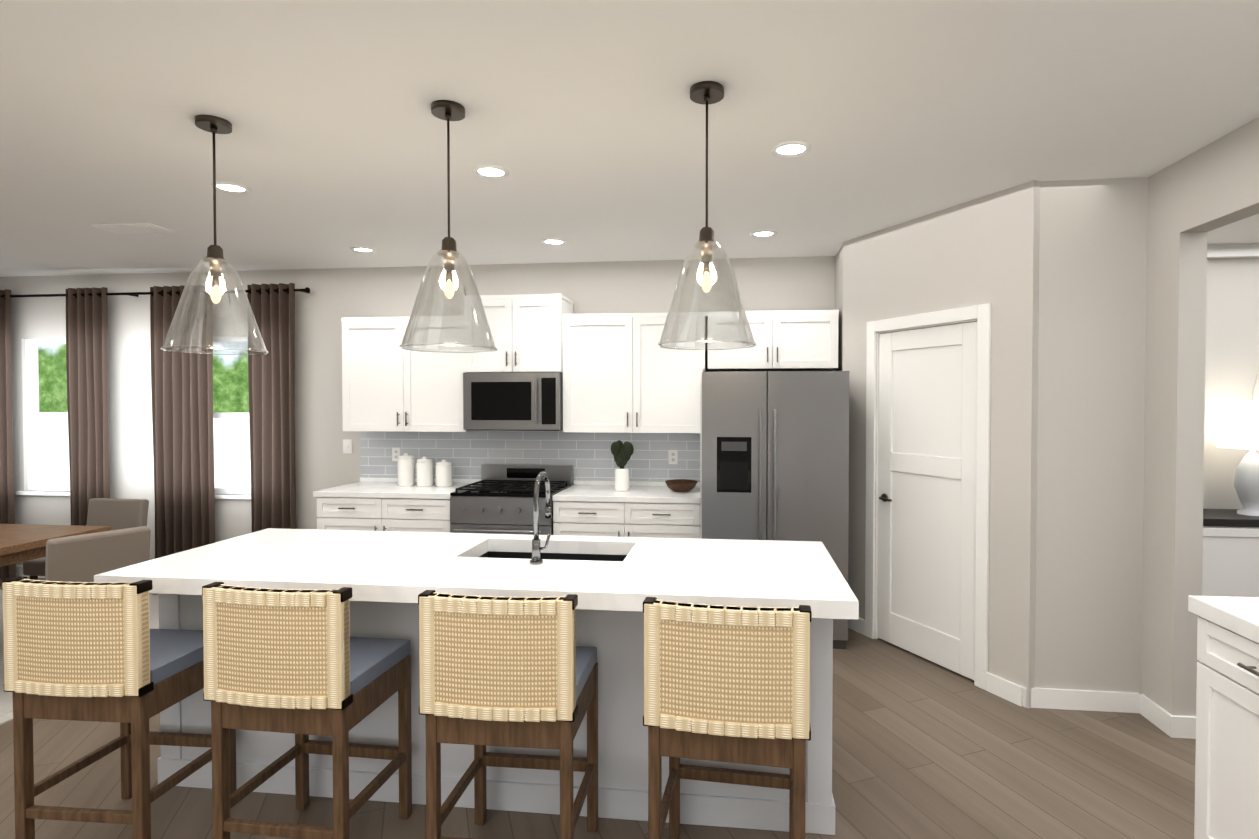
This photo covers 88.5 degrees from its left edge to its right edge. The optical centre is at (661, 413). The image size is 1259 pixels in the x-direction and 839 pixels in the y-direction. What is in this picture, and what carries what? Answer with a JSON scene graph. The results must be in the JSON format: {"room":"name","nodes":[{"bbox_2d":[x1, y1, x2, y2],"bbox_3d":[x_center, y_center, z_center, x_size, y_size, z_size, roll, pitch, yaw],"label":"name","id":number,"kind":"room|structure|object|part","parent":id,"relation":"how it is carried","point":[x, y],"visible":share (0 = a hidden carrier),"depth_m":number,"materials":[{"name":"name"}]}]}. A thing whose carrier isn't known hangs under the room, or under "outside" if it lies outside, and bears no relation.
{"room":"kitchen","nodes":[
{"label":"kitchen","id":0,"kind":"room"},
{"bbox_2d":[0,249,999,612],"bbox_3d":[0.060,0.130,5.245,14.280,2.720,0.140,0,1,7],"label":"wall","id":1,"kind":"structure","parent":0,"point":[864,288],"depth_m":5.42,"materials":[{"name":"grey paint"}]},
{"bbox_2d":[16,566,44,577],"bbox_3d":[-4.742,1.431,5.741,4.350,0.100,0.015,0,1,7],"label":"baseboard","id":2,"kind":"structure","parent":1,"relation":"attached to","point":[19,569],"depth_m":5.86,"materials":[{"name":"white wood"}]},
{"bbox_2d":[16,338,69,495],"bbox_3d":[-5.378,0.025,5.828,0.880,1.410,0.135,0,1,7],"label":"window","id":3,"kind":"structure","parent":1,"relation":"in","point":[34,415],"depth_m":5.87,"materials":[{"name":"white"}]},
{"bbox_2d":[0,283,309,578],"bbox_3d":[-4.670,0.186,5.642,3.492,2.565,0.148,0,1,7],"label":"curtains","id":4,"kind":"object","parent":1,"relation":"attached to","point":[182,419],"visible":0.75,"depth_m":5.54,"materials":[{"name":"brown fabric"}]},
{"bbox_3d":[-6.010,0.183,5.765,0.512,2.565,0.088,0,1,7],"label":"panel","id":5,"kind":"part","parent":4,"relation":"part of","materials":[{"name":"brown fabric"}]},
{"bbox_3d":[-5.017,0.185,5.651,0.412,2.565,0.088,0,1,7],"label":"panel","id":6,"kind":"part","parent":4,"relation":"part of","materials":[{"name":"brown fabric"}]},
{"bbox_3d":[-4.669,-1.041,5.630,3.492,0.044,0.126,0,1,7],"label":"rod","id":7,"kind":"part","parent":4,"relation":"part of","materials":[{"name":"brown metal"}]},
{"bbox_3d":[-4.112,0.187,5.548,0.592,2.565,0.088,0,1,7],"label":"panel","id":8,"kind":"part","parent":4,"relation":"part of","materials":[{"name":"brown fabric"}]},
{"bbox_3d":[-3.288,0.189,5.453,0.432,2.565,0.088,0,1,7],"label":"panel","id":9,"kind":"part","parent":4,"relation":"part of","materials":[{"name":"brown fabric"}]},
{"bbox_2d":[213,336,250,498],"bbox_3d":[-3.640,0.028,5.629,0.880,1.410,0.135,0,1,7],"label":"window","id":10,"kind":"structure","parent":1,"relation":"in","point":[244,492],"depth_m":5.66,"materials":[{"name":"white"}]},
{"bbox_2d":[341,316,484,433],"bbox_3d":[-2.003,-0.314,5.223,1.024,0.899,0.350,0,1,7],"label":"upper cabinet","id":11,"kind":"object","parent":1,"relation":"attached to","point":[387,388],"depth_m":5.06,"materials":[{"name":"white wood"}]},
{"bbox_2d":[461,362,564,433],"bbox_3d":[-1.119,-0.132,5.090,0.755,0.499,0.421,0,1,7],"label":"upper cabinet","id":12,"kind":"object","parent":1,"relation":"attached to","point":[558,392],"depth_m":4.89,"materials":[{"name":"white"}]},
{"bbox_2d":[463,372,562,430],"bbox_3d":[-1.121,-0.098,5.072,0.756,0.442,0.458,0,1,7],"label":"microwave","id":13,"kind":"object","parent":12,"relation":"in","point":[492,401],"depth_m":4.88,"materials":[{"name":"silver metal"}]},
{"bbox_2d":[461,294,573,373],"bbox_3d":[-1.117,-0.617,5.101,0.759,0.590,0.380,0,1,7],"label":"upper cabinet","id":14,"kind":"object","parent":1,"relation":"attached to","point":[524,327],"depth_m":4.91,"materials":[{"name":"white wood"}]},
{"bbox_2d":[360,430,699,484],"bbox_3d":[-1.096,0.352,5.307,2.930,0.445,0.007,0,1,7],"label":"backsplash","id":15,"kind":"structure","parent":1,"relation":"attached to","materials":[{"name":"tile"}]},
{"bbox_2d":[565,310,704,433],"bbox_3d":[-0.198,-0.311,5.017,1.083,0.899,0.350,0,1,7],"label":"upper cabinet","id":16,"kind":"object","parent":1,"relation":"attached to","point":[618,380],"depth_m":4.85,"materials":[{"name":"white wood"}]},
{"bbox_2d":[705,310,838,369],"bbox_3d":[0.825,-0.546,4.880,0.940,0.424,0.380,0,1,7],"label":"upper cabinet","id":17,"kind":"object","parent":1,"relation":"attached to","point":[793,339],"depth_m":4.69,"materials":[{"name":"white wood"}]},
{"bbox_2d":[1207,243,1258,258],"bbox_3d":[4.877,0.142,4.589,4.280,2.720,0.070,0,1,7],"label":"crown molding","id":18,"kind":"structure","parent":1,"relation":"attached to","point":[1243,250],"depth_m":4.62,"materials":[{"name":"white"}]},
{"bbox_2d":[0,577,1195,838],"bbox_3d":[-0.397,1.593,1.278,14.280,0.060,8.180,0,1,7],"label":"floor","id":19,"kind":"structure","parent":0,"point":[922,747],"depth_m":2.70,"materials":[{"name":"brown wood"}]},
{"bbox_2d":[0,589,158,724],"bbox_3d":[-4.754,1.512,3.788,3.170,0.011,3.180,0,1,7],"label":"rug","id":20,"kind":"object","parent":19,"relation":"on","point":[6,706],"visible":0.04,"depth_m":4.05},
{"bbox_2d":[0,524,110,566],"bbox_3d":[-4.341,1.140,3.306,1.100,0.748,2.150,0,1,7],"label":"dining table","id":21,"kind":"object","parent":20,"relation":"on","point":[19,543],"visible":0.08,"depth_m":3.97,"materials":[{"name":"brown wood"}]},
{"bbox_2d":[23,514,150,582],"bbox_3d":[-3.376,1.087,3.783,0.533,0.837,0.470,1,1,31],"label":"dining chair","id":22,"kind":"object","parent":20,"relation":"on","point":[124,542],"depth_m":3.66,"materials":[{"name":"brown fabric"}]},
{"bbox_2d":[87,498,148,517],"bbox_3d":[-4.179,1.070,4.717,0.470,0.837,0.533,0,1,7],"label":"dining chair","id":23,"kind":"object","parent":20,"relation":"on","point":[134,508],"depth_m":4.90,"materials":[{"name":"brown"}]},
{"bbox_2d":[2,577,185,838],"bbox_3d":[-1.951,1.049,2.362,0.492,0.986,0.474,0,1,4],"label":"stool","id":24,"kind":"object","parent":19,"relation":"on","point":[78,651],"depth_m":2.15,"materials":[{"name":"beige wicker"}]},
{"bbox_2d":[186,582,405,838],"bbox_3d":[-1.225,1.050,2.284,0.492,0.986,0.474,0,1,7],"label":"stool","id":25,"kind":"object","parent":19,"relation":"on","point":[264,659],"depth_m":2.08,"materials":[{"name":"beige wicker"}]},
{"bbox_2d":[313,482,476,532],"bbox_3d":[-2.040,1.040,5.095,1.066,0.905,0.663,0,1,7],"label":"base cabinet","id":26,"kind":"object","parent":19,"relation":"on","point":[362,506],"depth_m":4.81,"materials":[{"name":"white wood"}]},
{"bbox_2d":[157,596,834,834],"bbox_3d":[-0.688,1.099,2.856,2.744,0.870,0.692,0,1,7],"label":"kitchen island","id":27,"kind":"object","parent":19,"relation":"on","point":[618,637],"depth_m":2.48,"materials":[{"name":"grey wood"}]},
{"bbox_2d":[94,528,857,619],"bbox_3d":[-0.700,0.636,2.744,2.820,0.060,0.920,0,1,7],"label":"island countertop","id":28,"kind":"structure","parent":27,"relation":"on","point":[378,567],"depth_m":2.53,"materials":[{"name":"white stone"}]},
{"bbox_2d":[526,472,553,563],"bbox_3d":[-0.485,0.424,2.705,0.087,0.366,0.210,0,1,7],"label":"faucet","id":29,"kind":"object","parent":28,"relation":"on","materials":[{"name":"silver metal"}]},
{"bbox_2d":[478,548,625,559],"bbox_3d":[-0.498,0.760,2.885,0.744,0.216,0.384,0,1,7],"label":"sink","id":30,"kind":"object","parent":28,"relation":"in","point":[559,553],"depth_m":3.06,"materials":[{"name":"black metal"}]},
{"bbox_2d":[406,590,597,838],"bbox_3d":[-0.488,1.052,2.200,0.491,0.986,0.472,0,1,7],"label":"stool","id":31,"kind":"object","parent":19,"relation":"on","point":[495,671],"depth_m":1.99,"materials":[{"name":"beige wicker"}]},
{"bbox_2d":[449,482,580,534],"bbox_3d":[-1.133,1.042,4.991,0.885,0.905,0.663,0,1,7],"label":"stove","id":32,"kind":"object","parent":19,"relation":"on","point":[468,513],"depth_m":4.66,"materials":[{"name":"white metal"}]},
{"bbox_2d":[449,482,572,493],"bbox_3d":[-1.143,0.595,4.990,2.910,0.050,0.650,0,1,7],"label":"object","id":33,"kind":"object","parent":32,"relation":"on","point":[482,487],"depth_m":4.84,"materials":[{"name":"black metal"}]},
{"bbox_2d":[397,453,414,485],"bbox_3d":[-2.059,0.445,5.199,0.128,0.262,0.128,0,1,7],"label":"canister","id":34,"kind":"object","parent":33,"relation":"on","point":[405,466],"visible":1,"depth_m":5.15,"materials":[{"name":"white ceramic"}]},
{"bbox_2d":[416,456,432,486],"bbox_3d":[-1.900,0.458,5.181,0.128,0.237,0.128,0,1,7],"label":"canister","id":35,"kind":"object","parent":33,"relation":"on","point":[424,466],"visible":1,"depth_m":5.13,"materials":[{"name":"white ceramic"}]},
{"bbox_2d":[436,460,451,486],"bbox_3d":[-1.741,0.470,5.163,0.128,0.212,0.128,0,1,7],"label":"canister","id":36,"kind":"object","parent":33,"relation":"on","point":[443,473],"visible":1,"depth_m":5.11,"materials":[{"name":"white ceramic"}]},
{"bbox_2d":[611,440,633,491],"bbox_3d":[-0.294,0.390,4.894,0.174,0.383,0.117,0,1,7],"label":"vase","id":37,"kind":"object","parent":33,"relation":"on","point":[621,452],"visible":1,"depth_m":4.85,"materials":[{"name":"white ceramic"}]},
{"bbox_2d":[665,479,697,491],"bbox_3d":[0.147,0.544,4.867,0.250,0.075,0.247,0,1,7],"label":"bowl","id":38,"kind":"object","parent":33,"relation":"on","point":[680,485],"visible":1,"depth_m":4.80,"materials":[{"name":"brown wood"}]},
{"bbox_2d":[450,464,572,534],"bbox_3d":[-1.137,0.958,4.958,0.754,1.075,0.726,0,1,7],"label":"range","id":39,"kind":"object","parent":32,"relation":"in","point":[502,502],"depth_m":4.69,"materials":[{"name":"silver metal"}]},
{"bbox_2d":[561,482,696,538],"bbox_3d":[-0.227,1.044,4.887,1.065,0.905,0.663,0,1,7],"label":"base cabinet","id":40,"kind":"object","parent":19,"relation":"on","point":[595,508],"depth_m":4.60,"materials":[{"name":"white wood"}]},
{"bbox_2d":[643,597,811,838],"bbox_3d":[0.220,1.053,2.108,0.491,0.986,0.470,0,1,10],"label":"stool","id":41,"kind":"object","parent":19,"relation":"on","point":[729,684],"depth_m":1.89,"materials":[{"name":"beige wicker"}]},
{"bbox_2d":[702,371,848,648],"bbox_3d":[0.774,0.610,4.584,0.940,1.785,0.963,0,1,7],"label":"refrigerator","id":42,"kind":"object","parent":19,"relation":"on","point":[775,444],"depth_m":4.16,"materials":[{"name":"silver metal"}]},
{"bbox_2d":[1188,607,1258,838],"bbox_3d":[1.988,1.121,1.554,0.520,0.875,1.227,0,1,7],"label":"base cabinet","id":43,"kind":"object","parent":19,"relation":"on","point":[1227,758],"depth_m":2.05,"materials":[{"name":"white wood"}]},
{"bbox_2d":[1188,595,1258,638],"bbox_3d":[1.921,0.665,1.010,0.530,0.055,2.330,0,1,7],"label":"countertop","id":44,"kind":"structure","parent":43,"relation":"on","point":[1242,613],"depth_m":2.06,"materials":[{"name":"white stone"}]},
{"bbox_2d":[1202,509,1258,597],"bbox_3d":[4.667,1.101,4.397,2.450,0.810,0.474,0,1,7],"label":"cabinet","id":45,"kind":"object","parent":19,"relation":"on","point":[1230,563],"visible":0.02,"depth_m":4.30,"materials":[{"name":"grey wood"}]},
{"bbox_2d":[1216,401,1258,515],"bbox_3d":[4.076,0.304,4.457,0.380,0.780,0.380,0,1,7],"label":"table lamp","id":46,"kind":"object","parent":45,"relation":"on","point":[1238,428],"visible":1,"depth_m":4.41,"materials":[{"name":"grey"}]},
{"bbox_2d":[0,0,1258,276],"bbox_3d":[-0.397,-1.196,1.226,14.280,0.080,8.180,0,1,7],"label":"ceiling","id":47,"kind":"structure","parent":0,"point":[582,122],"depth_m":2.58,"materials":[{"name":"white paint"}]},
{"bbox_2d":[91,222,174,233],"bbox_3d":[-3.429,-1.202,4.191,0.400,0.015,0.200,0,1,7],"label":"ceiling vent","id":48,"kind":"object","parent":47,"relation":"in","point":[132,228],"visible":1,"depth_m":4.16,"materials":[{"name":"white metal"}]},
{"bbox_2d":[160,115,268,354],"bbox_3d":[-1.809,-0.717,2.615,0.351,0.929,0.351,0,1,-20],"label":"pendant light","id":49,"kind":"object","parent":47,"relation":"hanging from","point":[214,259],"depth_m":2.60,"materials":[{"name":"clear glass"}]},
{"bbox_2d":[211,182,250,193],"bbox_3d":[-2.271,-1.191,3.404,0.175,0.008,0.175,-1,1,-32],"label":"recessed light","id":50,"kind":"object","parent":47,"relation":"in","point":[228,187],"depth_m":3.40,"materials":[{"name":"white plastic"}]},
{"bbox_2d":[350,247,375,252],"bbox_3d":[-2.214,-1.216,4.786,0.175,0.008,0.175,0,1,-17],"label":"recessed light","id":51,"kind":"object","parent":47,"relation":"in","point":[358,249],"depth_m":4.78,"materials":[{"name":"white plastic"}]},
{"bbox_2d":[399,100,497,352],"bbox_3d":[-0.821,-0.715,2.492,0.351,0.929,0.351,0,1,-20],"label":"pendant light","id":52,"kind":"object","parent":47,"relation":"hanging from","point":[447,110],"depth_m":2.45,"materials":[{"name":"clear glass"}]},
{"bbox_2d":[472,165,508,178],"bbox_3d":[-0.839,-1.187,3.170,0.175,0.008,0.175,0,1,-2],"label":"recessed light","id":53,"kind":"object","parent":47,"relation":"in","point":[486,171],"depth_m":3.17,"materials":[{"name":"white plastic"}]},
{"bbox_2d":[541,238,565,244],"bbox_3d":[-0.761,-1.212,4.550,0.175,0.008,0.175,0,1,1],"label":"recessed light","id":54,"kind":"object","parent":47,"relation":"in","point":[549,241],"depth_m":4.54,"materials":[{"name":"white"}]},
{"bbox_2d":[657,81,756,349],"bbox_3d":[0.164,-0.712,2.349,0.351,0.929,0.351,0,1,-20],"label":"pendant light","id":55,"kind":"object","parent":47,"relation":"hanging from","point":[707,93],"depth_m":2.30,"materials":[{"name":"clear glass"}]},
{"bbox_2d":[750,230,776,237],"bbox_3d":[0.684,-1.208,4.334,0.175,0.008,0.175,0,1,-14],"label":"recessed light","id":56,"kind":"object","parent":47,"relation":"in","point":[760,233],"depth_m":4.33,"materials":[{"name":"white plastic"}]},
{"bbox_2d":[771,141,810,157],"bbox_3d":[0.578,-1.182,2.887,0.175,0.008,0.175,0,1,-14],"label":"recessed light","id":57,"kind":"object","parent":47,"relation":"in","point":[788,149],"depth_m":2.88,"materials":[{"name":"white"}]},
{"bbox_2d":[996,177,1147,708],"bbox_3d":[2.142,0.164,3.382,0.600,2.720,0.150,0,1,7],"label":"wall","id":58,"kind":"structure","parent":0,"point":[1124,339],"depth_m":3.32,"materials":[{"name":"grey paint"}]},
{"bbox_2d":[878,321,976,679],"bbox_3d":[1.614,0.488,3.963,0.446,2.027,0.672,0,1,7],"label":"pantry door","id":59,"kind":"structure","parent":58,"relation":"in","point":[927,482],"depth_m":3.93,"materials":[{"name":"white wood"}]},
{"bbox_2d":[865,303,990,689],"bbox_3d":[1.637,0.451,3.976,0.128,2.125,0.930,-1,1,-26],"label":"door frame","id":60,"kind":"structure","parent":58,"relation":"attached to","point":[980,314],"depth_m":3.61,"materials":[{"name":"white wood"}]},
{"bbox_2d":[1016,684,1147,718],"bbox_3d":[2.163,1.476,3.331,0.583,0.100,0.015,0,1,7],"label":"baseboard","id":61,"kind":"structure","parent":58,"relation":"attached to","point":[1047,698],"depth_m":3.32,"materials":[{"name":"white wood"}]},
{"bbox_2d":[1140,117,1258,715],"bbox_3d":[2.245,0.209,0.940,0.120,2.720,7.860,0,1,7],"label":"wall","id":62,"kind":"structure","parent":0,"point":[1201,314],"depth_m":3.09,"materials":[{"name":"grey paint"}]},
{"bbox_2d":[1148,698,1159,710],"bbox_3d":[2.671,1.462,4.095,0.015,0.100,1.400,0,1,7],"label":"baseboard","id":63,"kind":"structure","parent":62,"relation":"attached to","point":[1150,703],"depth_m":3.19,"materials":[{"name":"white wood"}]},
{"bbox_2d":[1253,373,1258,400],"bbox_3d":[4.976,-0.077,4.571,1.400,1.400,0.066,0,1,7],"label":"lampshade","id":64,"kind":"object","parent":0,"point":[1256,393],"visible":0.41,"depth_m":4.66,"materials":[{"name":"white fabric"}]},
{"label":"outside","id":65,"kind":"structure","parent":0,"visible":0},
{"bbox_2d":[38,342,250,487],"bbox_3d":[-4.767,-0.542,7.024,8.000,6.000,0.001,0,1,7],"label":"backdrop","id":66,"kind":"structure","parent":65,"point":[235,480],"depth_m":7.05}
]}

